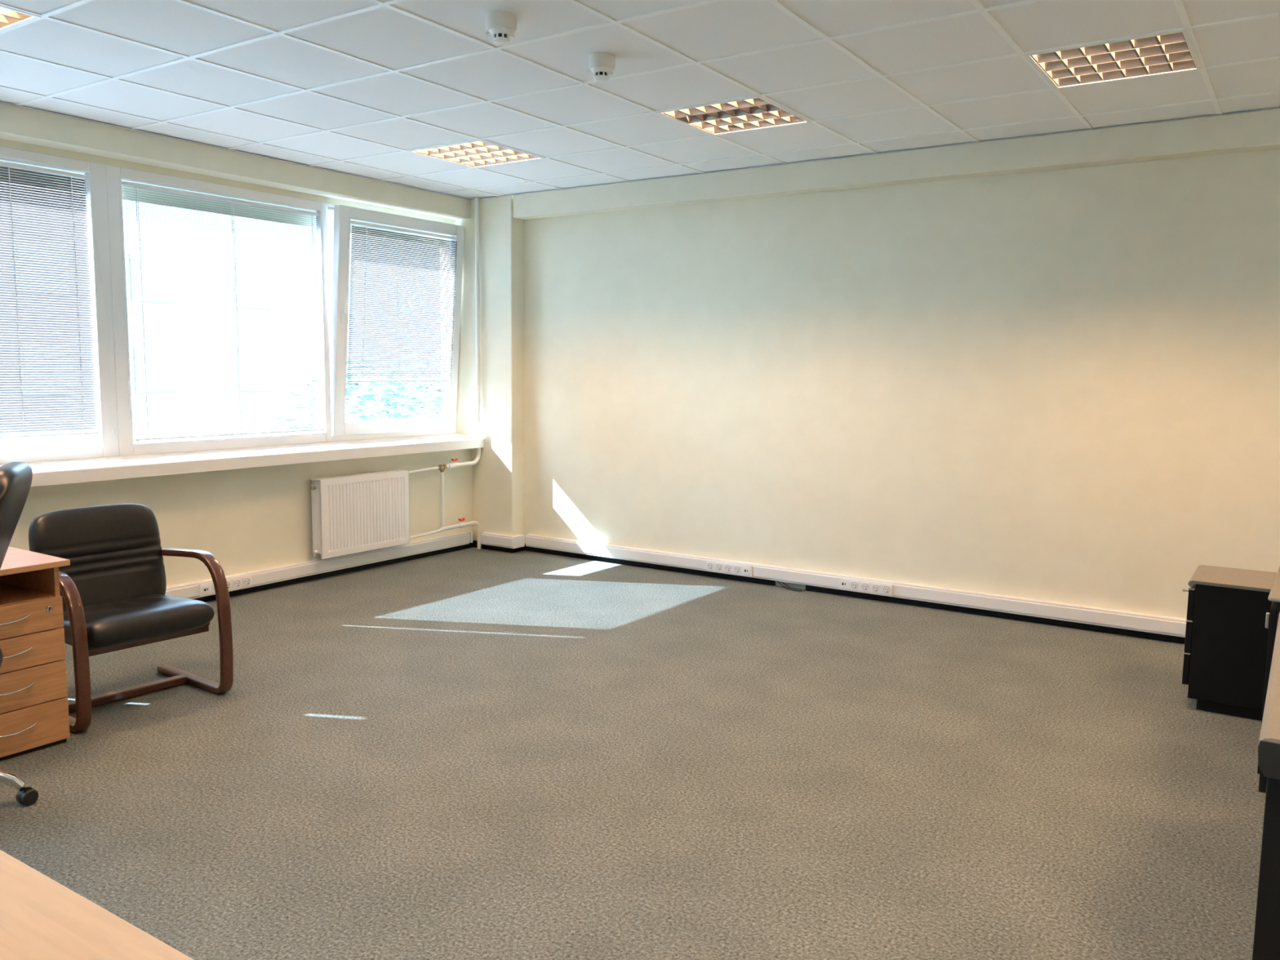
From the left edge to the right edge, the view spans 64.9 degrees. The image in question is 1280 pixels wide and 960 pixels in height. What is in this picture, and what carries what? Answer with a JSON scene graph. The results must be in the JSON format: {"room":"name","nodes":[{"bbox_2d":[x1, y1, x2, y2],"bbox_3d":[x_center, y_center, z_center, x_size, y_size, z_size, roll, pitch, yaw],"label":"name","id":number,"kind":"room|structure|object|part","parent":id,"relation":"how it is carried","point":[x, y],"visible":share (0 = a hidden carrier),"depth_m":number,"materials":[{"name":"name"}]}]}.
{"room":"office","nodes":[
{"label":"office","id":0,"kind":"room"},
{"bbox_2d":[0,102,473,586],"bbox_3d":[-4.742,-0.390,3.275,0.340,2.876,11.728,5,8,33],"label":"wall","id":1,"kind":"structure","parent":0,"point":[250,519],"depth_m":6.34,"materials":[{"name":"paint"}]},
{"bbox_2d":[0,146,119,464],"bbox_3d":[-3.543,-0.889,5.079,0.074,1.658,1.750,5,8,33],"label":"window","id":2,"kind":"structure","parent":1,"relation":"in","point":[107,443],"depth_m":5.70,"materials":[{"name":"white plastic"}]},
{"bbox_2d":[0,161,115,439],"bbox_3d":[-3.498,-0.915,5.091,0.041,1.452,1.629,5,8,33],"label":"window pane","id":3,"kind":"object","parent":2,"relation":"attached to","point":[8,165],"visible":1,"depth_m":5.49,"materials":[{"name":"white"}]},
{"bbox_3d":[-3.325,-0.947,5.362,0.018,1.425,0.004,5,8,33],"label":"ladder cord","id":4,"kind":"part","parent":3,"relation":"part of","materials":[{"name":"white plastic"}]},
{"bbox_3d":[-3.537,-0.203,5.138,0.020,0.013,1.540,5,8,33],"label":"rail","id":5,"kind":"part","parent":3,"relation":"part of","materials":[{"name":"white plastic"}]},
{"bbox_3d":[-3.147,-0.974,5.627,0.018,1.425,0.004,5,8,33],"label":"ladder cord","id":6,"kind":"part","parent":3,"relation":"part of","materials":[{"name":"white plastic"}]},
{"bbox_3d":[-3.099,-0.980,5.679,0.002,1.425,0.002,0,6,-2],"label":"guide cord","id":7,"kind":"part","parent":3,"relation":"part of","materials":[{"name":"white plastic"}]},
{"bbox_3d":[-3.068,-0.966,5.721,0.014,1.422,0.101,7,9,43],"label":"pull cord","id":8,"kind":"part","parent":3,"relation":"part of","materials":[{"name":"white plastic"}]},
{"bbox_2d":[105,164,328,456],"bbox_3d":[-2.637,-1.030,6.427,0.074,1.658,1.510,5,8,33],"label":"window","id":9,"kind":"structure","parent":1,"relation":"in","point":[115,175],"depth_m":6.08,"materials":[{"name":"white plastic"}]},
{"bbox_2d":[121,181,324,440],"bbox_3d":[-2.604,-1.033,6.439,0.024,1.497,1.369,5,8,33],"label":"blind","id":10,"kind":"object","parent":9,"relation":"attached to","point":[137,186],"visible":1,"depth_m":6.36,"materials":[{"name":"white metal"}]},
{"bbox_3d":[-2.968,-0.974,5.877,0.002,1.477,0.002,0,6,-2],"label":"guide cord","id":11,"kind":"part","parent":10,"relation":"part of","materials":[{"name":"white plastic"}]},
{"bbox_3d":[-2.938,-0.981,5.941,0.018,1.477,0.004,5,8,33],"label":"ladder cord","id":12,"kind":"part","parent":10,"relation":"part of","materials":[{"name":"white plastic"}]},
{"bbox_3d":[-2.611,-0.296,6.521,0.020,0.013,1.369,5,8,33],"label":"rail","id":13,"kind":"part","parent":10,"relation":"part of","materials":[{"name":"white"}]},
{"bbox_3d":[-2.591,-1.035,6.458,0.018,1.477,0.004,5,8,33],"label":"ladder cord","id":14,"kind":"part","parent":10,"relation":"part of","materials":[{"name":"white fabric"}]},
{"bbox_3d":[-2.248,-1.089,6.969,0.018,1.477,0.004,5,8,33],"label":"ladder cord","id":15,"kind":"part","parent":10,"relation":"part of","materials":[{"name":"white fabric"}]},
{"bbox_3d":[-2.221,-1.091,6.989,0.002,1.477,0.002,0,6,-2],"label":"guide cord","id":16,"kind":"part","parent":10,"relation":"part of","materials":[{"name":"white fabric"}]},
{"bbox_2d":[199,574,252,596],"bbox_3d":[-2.570,0.657,6.256,0.016,0.080,0.359,5,8,33],"label":"strip","id":17,"kind":"object","parent":1,"relation":"attached to","point":[245,581],"visible":0.69,"depth_m":6.29,"materials":[{"name":"white plastic"}]},
{"bbox_2d":[212,583,215,593],"bbox_3d":[-2.607,0.663,6.195,0.004,0.058,0.058,5,8,33],"label":"outlet","id":18,"kind":"object","parent":17,"relation":"attached to","point":[213,588],"depth_m":6.18,"materials":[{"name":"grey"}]},
{"bbox_2d":[226,580,231,590],"bbox_3d":[-2.567,0.657,6.254,0.004,0.058,0.058,5,8,33],"label":"outlet","id":19,"kind":"object","parent":17,"relation":"attached to","point":[228,582],"depth_m":6.27,"materials":[{"name":"grey plastic"}]},
{"bbox_2d":[232,578,240,589],"bbox_3d":[-2.528,0.651,6.313,0.004,0.058,0.058,5,8,33],"label":"outlet","id":20,"kind":"object","parent":17,"relation":"attached to","point":[236,582],"depth_m":6.31,"materials":[{"name":"grey plastic"}]},
{"bbox_2d":[242,576,251,586],"bbox_3d":[-2.489,0.644,6.372,0.004,0.058,0.058,5,8,33],"label":"outlet","id":21,"kind":"object","parent":17,"relation":"attached to","point":[246,580],"depth_m":6.37,"materials":[{"name":"grey plastic"}]},
{"bbox_2d":[0,433,484,486],"bbox_3d":[-4.623,0.189,3.255,0.300,0.102,11.728,5,8,33],"label":"windowsill","id":22,"kind":"object","parent":1,"relation":"attached to","point":[91,469],"visible":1,"depth_m":6.22,"materials":[{"name":"white plastic"}]},
{"bbox_2d":[164,532,470,599],"bbox_3d":[-4.618,0.968,3.274,0.058,0.091,11.630,5,8,33],"label":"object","id":23,"kind":"structure","parent":1,"relation":"attached to","point":[294,571],"depth_m":6.94,"materials":[{"name":"white plastic"}]},
{"bbox_2d":[193,540,473,602],"bbox_3d":[-4.611,1.027,3.334,0.012,0.050,11.728,5,8,33],"label":"baseboard","id":24,"kind":"structure","parent":1,"relation":"attached to","point":[251,589],"depth_m":7.01,"materials":[{"name":"black plastic"}]},
{"bbox_2d":[310,469,409,559],"bbox_3d":[-1.978,0.229,7.100,0.125,0.538,0.824,5,8,33],"label":"radiator","id":25,"kind":"object","parent":1,"relation":"attached to","point":[353,513],"visible":1,"depth_m":7.02,"materials":[{"name":"white metal"}]},
{"bbox_3d":[-1.996,0.232,7.131,0.012,0.526,0.774,5,8,33],"label":"panel","id":26,"kind":"part","parent":25,"relation":"part of","materials":[{"name":"white metal"}]},
{"bbox_2d":[310,469,408,484],"bbox_3d":[-1.960,0.214,7.105,0.096,0.508,0.794,5,8,33],"label":"grille","id":27,"kind":"object","parent":25,"relation":"attached to","point":[399,477],"depth_m":7.09,"materials":[{"name":"white metal"}]},
{"bbox_2d":[323,202,464,441],"bbox_3d":[-1.815,-1.146,7.548,0.189,1.658,1.278,5,8,33],"label":"window","id":28,"kind":"structure","parent":1,"relation":"in","point":[340,429],"depth_m":7.22,"materials":[{"name":"white plastic"}]},
{"bbox_3d":[-2.065,-1.202,7.042,0.048,0.210,0.030,10,10,33],"label":"handle","id":29,"kind":"part","parent":28,"relation":"part of","materials":[{"name":"white plastic"}]},
{"bbox_2d":[346,220,458,382],"bbox_3d":[-1.751,-1.294,7.513,0.103,1.121,1.042,5,8,33],"label":"blind","id":30,"kind":"object","parent":28,"relation":"attached to","point":[448,380],"visible":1,"depth_m":7.47,"materials":[{"name":"white"}]},
{"bbox_3d":[-2.026,-1.248,7.087,0.002,1.103,0.002,10,10,33],"label":"guide cord","id":31,"kind":"part","parent":30,"relation":"part of","materials":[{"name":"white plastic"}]},
{"bbox_3d":[-1.971,-1.260,7.188,0.018,1.103,0.004,10,10,33],"label":"ladder cord","id":32,"kind":"part","parent":30,"relation":"part of","materials":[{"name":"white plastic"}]},
{"bbox_3d":[-1.792,-0.747,7.598,0.020,0.013,1.042,10,10,33],"label":"rail","id":33,"kind":"part","parent":30,"relation":"part of","materials":[{"name":"white metal"}]},
{"bbox_3d":[-1.510,-1.332,7.875,0.018,1.103,0.004,10,10,33],"label":"ladder cord","id":34,"kind":"part","parent":30,"relation":"part of","materials":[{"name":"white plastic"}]},
{"bbox_3d":[-1.460,-1.336,7.929,0.002,1.103,0.002,10,10,33],"label":"guide cord","id":35,"kind":"part","parent":30,"relation":"part of","materials":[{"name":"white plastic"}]},
{"bbox_2d":[408,197,481,549],"bbox_3d":[-1.487,-0.786,7.647,0.052,2.760,0.797,5,8,33],"label":"pipe","id":36,"kind":"object","parent":1,"relation":"attached to","point":[442,468],"visible":1,"depth_m":7.87,"materials":[{"name":"white metal"}]},
{"bbox_2d":[466,531,472,542],"bbox_3d":[-1.372,0.460,8.104,0.053,0.086,0.023,5,8,33],"label":"trim","id":37,"kind":"structure","parent":1,"relation":"attached to","point":[470,532],"depth_m":8.09,"materials":[{"name":"white plastic"}]},
{"bbox_2d":[0,101,1279,199],"bbox_3d":[-1.381,-1.416,0.911,7.710,0.003,11.732,5,8,33],"label":"trim","id":38,"kind":"structure","parent":1,"relation":"attached to","point":[0,101],"depth_m":5.93,"materials":[{"name":"grey"}]},
{"bbox_2d":[0,546,1266,959],"bbox_3d":[-1.472,1.367,1.347,8.150,0.120,12.070,5,8,33],"label":"floor","id":39,"kind":"structure","parent":0,"point":[470,753],"depth_m":3.58,"materials":[{"name":"carpet"}]},
{"bbox_2d":[0,462,38,805],"bbox_3d":[-2.254,0.522,3.170,0.611,1.138,0.602,-2,7,-22],"label":"swivel chair","id":40,"kind":"object","parent":39,"relation":"on","point":[15,477],"visible":1,"depth_m":3.19,"materials":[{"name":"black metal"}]},
{"bbox_2d":[0,647,3,667],"bbox_3d":[-2.281,0.618,3.160,0.440,0.120,0.480,-2,7,-22],"label":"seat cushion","id":41,"kind":"object","parent":40,"relation":"on","point":[1,652],"depth_m":3.36,"materials":[{"name":"black leather"}]},
{"bbox_3d":[-2.149,0.984,3.274,0.249,0.083,0.040,-3,7,-28],"label":"leg","id":42,"kind":"part","parent":40,"relation":"part of","materials":[{"name":"silver metal"}]},
{"bbox_3d":[-2.104,0.280,3.194,0.300,0.658,0.500,-2,7,-22],"label":"backrest","id":43,"kind":"part","parent":40,"relation":"part of","materials":[{"name":"black leather"}]},
{"bbox_2d":[0,546,70,760],"bbox_3d":[-2.550,0.656,3.824,0.645,0.721,0.462,5,8,33],"label":"drawer pedestal","id":44,"kind":"object","parent":39,"relation":"on","point":[34,706],"visible":0.99,"depth_m":3.77,"materials":[{"name":"brown wood"}]},
{"bbox_3d":[-2.302,0.514,3.648,0.034,0.018,0.185,5,8,33],"label":"handle","id":45,"kind":"part","parent":44,"relation":"part of","materials":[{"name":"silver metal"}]},
{"bbox_3d":[-2.303,0.638,3.661,0.034,0.018,0.185,5,8,33],"label":"handle","id":46,"kind":"part","parent":44,"relation":"part of","materials":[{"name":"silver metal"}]},
{"bbox_3d":[-2.305,0.773,3.676,0.034,0.018,0.185,5,8,33],"label":"handle","id":47,"kind":"part","parent":44,"relation":"part of","materials":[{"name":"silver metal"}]},
{"bbox_3d":[-2.306,0.927,3.694,0.034,0.018,0.185,5,8,33],"label":"handle","id":48,"kind":"part","parent":44,"relation":"part of","materials":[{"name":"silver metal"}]},
{"bbox_2d":[0,582,53,605],"bbox_3d":[-2.564,0.445,3.816,0.538,0.013,0.394,5,8,33],"label":"niche shelf","id":49,"kind":"object","parent":44,"relation":"attached to","point":[11,593],"depth_m":3.86,"materials":[{"name":"brown wood"}]},
{"bbox_3d":[-2.323,0.518,3.662,0.018,0.119,0.428,5,8,33],"label":"drawer","id":50,"kind":"part","parent":44,"relation":"part of","materials":[{"name":"brown wood"}]},
{"bbox_3d":[-2.325,0.642,3.676,0.018,0.122,0.428,5,8,33],"label":"drawer","id":51,"kind":"part","parent":44,"relation":"part of","materials":[{"name":"brown wood"}]},
{"bbox_3d":[-2.326,0.778,3.691,0.018,0.144,0.428,5,8,33],"label":"drawer","id":52,"kind":"part","parent":44,"relation":"part of","materials":[{"name":"brown wood"}]},
{"bbox_3d":[-2.328,0.933,3.709,0.018,0.160,0.428,5,8,33],"label":"drawer","id":53,"kind":"part","parent":44,"relation":"part of","materials":[{"name":"brown wood"}]},
{"bbox_2d":[0,849,193,959],"bbox_3d":[-1.394,0.938,1.364,1.860,0.730,0.800,5,8,33],"label":"desk","id":54,"kind":"object","parent":39,"relation":"on","point":[42,918],"visible":1,"depth_m":1.31,"materials":[{"name":"brown wood"}]},
{"bbox_2d":[28,503,233,732],"bbox_3d":[-2.227,0.548,4.337,0.608,0.826,0.658,5,8,37],"label":"armchair","id":55,"kind":"object","parent":39,"relation":"on","point":[113,588],"visible":0.87,"depth_m":4.38,"materials":[{"name":"black leather"}]},
{"bbox_3d":[-2.405,0.672,4.103,0.582,0.628,0.052,5,8,37],"label":"frame","id":56,"kind":"part","parent":55,"relation":"part of","materials":[{"name":"brown wood"}]},
{"bbox_2d":[28,503,166,610],"bbox_3d":[-2.393,0.358,4.460,0.167,0.478,0.550,5,8,37],"label":"backrest","id":57,"kind":"object","parent":55,"relation":"on","point":[115,553],"depth_m":4.45,"materials":[{"name":"black leather"}]},
{"bbox_2d":[62,594,214,648],"bbox_3d":[-2.200,0.600,4.322,0.539,0.153,0.552,5,8,37],"label":"seat cushion","id":58,"kind":"object","parent":55,"relation":"on","point":[110,620],"depth_m":4.20,"materials":[{"name":"black leather"}]},
{"bbox_3d":[-2.081,0.666,4.238,0.025,0.051,0.554,5,8,37],"label":"rail","id":59,"kind":"part","parent":55,"relation":"part of","materials":[{"name":"brown wood"}]},
{"bbox_3d":[-2.038,0.623,4.583,0.582,0.628,0.052,5,8,37],"label":"frame","id":60,"kind":"part","parent":55,"relation":"part of","materials":[{"name":"brown wood"}]},
{"bbox_2d":[440,194,524,540],"bbox_3d":[-1.242,-0.893,8.108,0.760,2.876,0.242,5,8,33],"label":"wall pier","id":61,"kind":"object","parent":39,"relation":"on","point":[498,475],"visible":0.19,"depth_m":7.92,"materials":[{"name":"paint"}]},
{"bbox_2d":[775,580,802,591],"bbox_3d":[0.994,0.708,6.743,0.034,0.043,0.230,-5,9,-43],"label":"loose cable","id":62,"kind":"object","parent":39,"relation":"on","point":[787,587],"visible":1,"depth_m":6.73,"materials":[{"name":"black plastic"}]},
{"bbox_2d":[1182,564,1277,720],"bbox_3d":[2.738,0.720,4.418,0.627,0.572,0.438,5,8,33],"label":"drawer pedestal","id":63,"kind":"object","parent":39,"relation":"on","point":[1227,635],"visible":0.96,"depth_m":4.32,"materials":[{"name":"black wood"}]},
{"bbox_3d":[2.508,0.811,4.582,0.024,0.136,0.424,5,8,33],"label":"drawer","id":64,"kind":"part","parent":63,"relation":"part of","materials":[{"name":"black wood"}]},
{"bbox_3d":[2.510,0.669,4.566,0.024,0.141,0.424,5,8,33],"label":"drawer","id":65,"kind":"part","parent":63,"relation":"part of","materials":[{"name":"black wood"}]},
{"bbox_3d":[2.511,0.525,4.550,0.024,0.134,0.424,5,8,33],"label":"drawer","id":66,"kind":"part","parent":63,"relation":"part of","materials":[{"name":"black wood"}]},
{"bbox_2d":[1252,612,1279,959],"bbox_3d":[1.969,0.853,2.583,0.641,0.700,1.422,5,8,33],"label":"desk","id":67,"kind":"object","parent":39,"relation":"on","point":[1266,944],"visible":1,"depth_m":2.17,"materials":[{"name":"black wood"}]},
{"bbox_3d":[1.717,0.575,2.725,0.013,0.075,1.372,5,8,33],"label":"drawer","id":68,"kind":"part","parent":67,"relation":"part of","materials":[{"name":"black wood"}]},
{"bbox_2d":[1257,566,1279,773],"bbox_3d":[2.663,0.738,3.676,0.652,0.700,0.835,5,8,33],"label":"base cabinet","id":69,"kind":"object","parent":39,"relation":"on","point":[1272,618],"visible":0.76,"depth_m":3.50,"materials":[{"name":"wood"}]},
{"bbox_3d":[2.183,0.488,3.501,0.012,0.055,0.012,5,8,33],"label":"handle","id":70,"kind":"part","parent":69,"relation":"part of","materials":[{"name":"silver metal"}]},
{"bbox_2d":[0,0,1279,199],"bbox_3d":[-1.381,-1.430,0.910,7.710,0.015,11.732,5,8,33],"label":"ceiling","id":71,"kind":"structure","parent":0,"point":[384,36],"depth_m":4.50,"materials":[{"name":"tile"}]},
{"bbox_2d":[0,4,41,32],"bbox_3d":[-2.671,-1.799,3.714,0.600,0.114,0.600,5,8,33],"label":"ceiling lamp","id":72,"kind":"object","parent":71,"relation":"attached to","point":[10,18],"visible":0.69,"depth_m":3.84,"materials":[{"name":"white metal"}]},
{"bbox_2d":[0,7,21,24],"bbox_3d":[-2.556,-1.787,3.890,0.558,0.043,0.131,5,8,33],"label":"grille","id":73,"kind":"object","parent":72,"relation":"attached to","point":[8,15],"depth_m":3.84,"materials":[{"name":"grey metal"}]},
{"bbox_2d":[406,139,544,168],"bbox_3d":[-1.004,-2.059,6.195,0.600,0.114,0.600,5,8,33],"label":"ceiling lamp","id":74,"kind":"object","parent":71,"relation":"attached to","point":[474,153],"visible":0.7,"depth_m":6.23,"materials":[{"name":"white metal"}]},
{"bbox_2d":[413,141,483,155],"bbox_3d":[-1.121,-2.010,6.026,0.558,0.043,0.131,5,8,33],"label":"grille","id":75,"kind":"object","parent":74,"relation":"attached to","point":[469,144],"depth_m":6.07,"materials":[{"name":"grey metal"}]},
{"bbox_2d":[430,145,499,159],"bbox_3d":[-1.043,-2.022,6.141,0.558,0.043,0.131,5,8,33],"label":"grille","id":76,"kind":"object","parent":74,"relation":"attached to","point":[451,153],"depth_m":6.17,"materials":[{"name":"grey metal"}]},
{"bbox_2d":[446,149,515,162],"bbox_3d":[-0.966,-2.034,6.256,0.558,0.043,0.131,5,8,33],"label":"grille","id":77,"kind":"object","parent":74,"relation":"attached to","point":[489,153],"depth_m":6.28,"materials":[{"name":"grey metal"}]},
{"bbox_2d":[461,154,528,166],"bbox_3d":[-0.889,-2.046,6.371,0.558,0.043,0.131,5,8,33],"label":"grille","id":78,"kind":"object","parent":74,"relation":"attached to","point":[494,159],"depth_m":6.41,"materials":[{"name":"grey metal"}]},
{"bbox_2d":[485,10,516,45],"bbox_3d":[-0.519,-1.682,3.764,0.116,0.102,0.118,5,8,33],"label":"smoke detector","id":79,"kind":"object","parent":71,"relation":"attached to","point":[502,25],"visible":1,"depth_m":3.73,"materials":[{"name":"white plastic"}]},
{"bbox_2d":[587,52,615,82],"bbox_3d":[-0.162,-1.731,4.236,0.116,0.102,0.118,5,8,33],"label":"smoke detector","id":80,"kind":"object","parent":71,"relation":"attached to","point":[602,64],"visible":1,"depth_m":4.20,"materials":[{"name":"white plastic"}]},
{"bbox_2d":[0,0,1279,195],"bbox_3d":[-1.381,-1.420,0.911,7.710,0.005,11.732,5,8,33],"label":"grid","id":81,"kind":"object","parent":71,"relation":"attached to","point":[1179,4],"visible":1,"depth_m":4.54,"materials":[{"name":"white metal"}]},
{"bbox_2d":[656,96,812,135],"bbox_3d":[0.492,-1.932,5.203,0.600,0.114,0.600,5,8,33],"label":"ceiling lamp","id":82,"kind":"object","parent":71,"relation":"attached to","point":[757,113],"visible":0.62,"depth_m":5.24,"materials":[{"name":"white metal"}]},
{"bbox_2d":[663,98,755,117],"bbox_3d":[0.376,-1.884,5.034,0.558,0.043,0.131,5,8,33],"label":"grille","id":83,"kind":"object","parent":82,"relation":"attached to","point":[741,103],"depth_m":5.08,"materials":[{"name":"grey metal"}]},
{"bbox_2d":[675,104,767,123],"bbox_3d":[0.453,-1.896,5.149,0.558,0.043,0.131,5,8,33],"label":"grille","id":84,"kind":"object","parent":82,"relation":"attached to","point":[726,111],"depth_m":5.18,"materials":[{"name":"grey metal"}]},
{"bbox_2d":[689,111,779,128],"bbox_3d":[0.530,-1.908,5.263,0.558,0.043,0.131,5,8,33],"label":"grille","id":85,"kind":"object","parent":82,"relation":"attached to","point":[740,117],"depth_m":5.29,"materials":[{"name":"grey metal"}]},
{"bbox_2d":[703,116,791,133],"bbox_3d":[0.608,-1.920,5.378,0.558,0.043,0.131,5,8,33],"label":"grille","id":86,"kind":"object","parent":82,"relation":"attached to","point":[736,125],"depth_m":5.41,"materials":[{"name":"grey metal"}]},
{"bbox_2d":[1023,29,1201,88],"bbox_3d":[1.988,-1.806,4.210,0.600,0.114,0.600,5,8,33],"label":"ceiling lamp","id":87,"kind":"object","parent":71,"relation":"attached to","point":[1170,52],"visible":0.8,"depth_m":4.24,"materials":[{"name":"white metal"}]},
{"bbox_2d":[1031,31,1185,62],"bbox_3d":[1.872,-1.758,4.041,0.558,0.043,0.131,5,8,33],"label":"grille","id":88,"kind":"object","parent":87,"relation":"attached to","point":[1175,37],"depth_m":4.07,"materials":[{"name":"grey metal"}]},
{"bbox_2d":[1038,41,1188,71],"bbox_3d":[1.950,-1.770,4.156,0.558,0.043,0.131,5,8,33],"label":"grille","id":89,"kind":"object","parent":87,"relation":"attached to","point":[1120,51],"depth_m":4.17,"materials":[{"name":"grey metal"}]},
{"bbox_2d":[1045,50,1192,79],"bbox_3d":[2.027,-1.782,4.271,0.558,0.043,0.131,5,8,33],"label":"grille","id":90,"kind":"object","parent":87,"relation":"attached to","point":[1125,60],"depth_m":4.28,"materials":[{"name":"grey metal"}]},
{"bbox_2d":[1052,60,1195,86],"bbox_3d":[2.104,-1.794,4.386,0.558,0.043,0.131,5,8,33],"label":"grille","id":91,"kind":"object","parent":87,"relation":"attached to","point":[1130,69],"depth_m":4.40,"materials":[{"name":"grey metal"}]},
{"bbox_2d":[513,107,1279,219],"bbox_3d":[2.097,-1.891,5.702,7.275,0.288,0.138,5,8,33],"label":"beam","id":92,"kind":"structure","parent":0,"point":[1260,131],"depth_m":5.87,"materials":[{"name":"paint"}]},
{"bbox_2d":[523,148,1279,618],"bbox_3d":[2.144,-0.616,5.948,7.290,2.876,0.100,5,8,33],"label":"wall","id":93,"kind":"structure","parent":0,"point":[1063,385],"depth_m":6.12,"materials":[{"name":"paint"}]},
{"bbox_2d":[480,532,518,548],"bbox_3d":[-1.118,0.478,7.986,0.343,0.091,0.058,5,8,33],"label":"trim","id":94,"kind":"structure","parent":93,"relation":"attached to","point":[486,538],"depth_m":7.95,"materials":[{"name":"white plastic"}]},
{"bbox_2d":[514,533,524,547],"bbox_3d":[-0.961,0.482,7.965,0.058,0.091,0.080,5,8,33],"label":"trim","id":95,"kind":"structure","parent":93,"relation":"attached to","point":[521,537],"depth_m":7.95,"materials":[{"name":"white plastic"}]},
{"bbox_2d":[706,560,751,577],"bbox_3d":[0.613,0.612,6.965,0.359,0.080,0.016,5,8,33],"label":"strip","id":96,"kind":"object","parent":93,"relation":"attached to","point":[724,567],"visible":1,"depth_m":6.96,"materials":[{"name":"white plastic"}]},
{"bbox_2d":[706,561,714,570],"bbox_3d":[0.493,0.602,7.041,0.058,0.058,0.004,5,8,33],"label":"outlet","id":97,"kind":"object","parent":96,"relation":"attached to","point":[710,565],"depth_m":7.04,"materials":[{"name":"grey plastic"}]},
{"bbox_2d":[715,562,723,571],"bbox_3d":[0.552,0.607,7.002,0.058,0.058,0.004,5,8,33],"label":"outlet","id":98,"kind":"object","parent":96,"relation":"attached to","point":[719,566],"depth_m":7.00,"materials":[{"name":"grey plastic"}]},
{"bbox_2d":[724,564,732,573],"bbox_3d":[0.611,0.612,6.963,0.058,0.058,0.004,5,8,33],"label":"outlet","id":99,"kind":"object","parent":96,"relation":"attached to","point":[728,567],"depth_m":6.96,"materials":[{"name":"grey plastic"}]},
{"bbox_2d":[733,564,741,574],"bbox_3d":[0.670,0.617,6.923,0.058,0.058,0.004,5,8,33],"label":"outlet","id":100,"kind":"object","parent":96,"relation":"attached to","point":[737,568],"depth_m":6.92,"materials":[{"name":"grey plastic"}]},
{"bbox_2d":[473,540,1185,644],"bbox_3d":[1.889,0.782,6.112,7.698,0.055,0.154,5,8,33],"label":"baseboard","id":101,"kind":"structure","parent":93,"relation":"attached to","point":[851,593],"depth_m":6.43,"materials":[{"name":"black plastic"}]},
{"bbox_2d":[525,533,1186,637],"bbox_3d":[2.112,0.732,6.015,7.228,0.091,0.058,5,8,33],"label":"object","id":102,"kind":"structure","parent":93,"relation":"attached to","point":[1161,624],"depth_m":6.22,"materials":[{"name":"white plastic"}]},
{"bbox_2d":[839,577,893,596],"bbox_3d":[1.437,0.681,6.418,0.359,0.080,0.016,5,8,33],"label":"strip","id":103,"kind":"object","parent":93,"relation":"attached to","point":[845,584],"visible":1,"depth_m":6.41,"materials":[{"name":"white plastic"}]},
{"bbox_2d":[850,580,858,590],"bbox_3d":[1.377,0.677,6.455,0.058,0.058,0.004,5,8,33],"label":"outlet","id":104,"kind":"object","parent":103,"relation":"attached to","point":[854,584],"depth_m":6.45,"materials":[{"name":"grey plastic"}]},
{"bbox_2d":[860,582,869,591],"bbox_3d":[1.436,0.682,6.416,0.058,0.058,0.004,5,8,33],"label":"outlet","id":105,"kind":"object","parent":103,"relation":"attached to","point":[864,586],"depth_m":6.41,"materials":[{"name":"grey plastic"}]},
{"bbox_2d":[871,583,880,593],"bbox_3d":[1.495,0.687,6.376,0.058,0.058,0.004,5,8,33],"label":"outlet","id":106,"kind":"object","parent":103,"relation":"attached to","point":[875,588],"depth_m":6.37,"materials":[{"name":"grey plastic"}]},
{"bbox_2d":[882,584,891,595],"bbox_3d":[1.554,0.692,6.337,0.058,0.058,0.004,5,8,33],"label":"outlet","id":107,"kind":"object","parent":103,"relation":"attached to","point":[886,588],"depth_m":6.34,"materials":[{"name":"grey plastic"}]},
{"label":"outside","id":108,"kind":"structure","parent":0,"visible":0},
{"bbox_3d":[-25.707,-0.408,51.387,87.530,0.200,170.000,5,8,33],"label":"ground","id":109,"kind":"structure","parent":108,"visible":0},
{"bbox_2d":[0,184,96,450],"bbox_3d":[-29.119,-3.655,23.590,8.450,12.350,29.000,5,8,33],"label":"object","id":110,"kind":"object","parent":109,"relation":"on","point":[6,444],"visible":0.17,"depth_m":31.77,"materials":[{"name":"grey"}]},
{"bbox_2d":[122,200,441,443],"bbox_3d":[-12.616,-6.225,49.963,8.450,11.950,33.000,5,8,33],"label":"window pane","id":111,"kind":"structure","parent":109,"relation":"on","point":[295,371],"depth_m":38.46,"materials":[{"name":"grey"}]},
{"bbox_2d":[267,358,441,435],"bbox_3d":[-4.308,0.914,15.602,3.078,5.563,3.090,5,8,33],"label":"tree","id":112,"kind":"object","parent":109,"relation":"on","point":[384,414],"visible":0.09,"depth_m":15.19,"materials":[{"name":"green plant"}]},
{"bbox_2d":[370,363,441,418],"bbox_3d":[-4.553,0.198,22.186,3.133,5.522,3.076,5,8,33],"label":"tree","id":113,"kind":"object","parent":109,"relation":"on","point":[418,386],"visible":0.06,"depth_m":21.81,"materials":[{"name":"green plant"}]}
]}

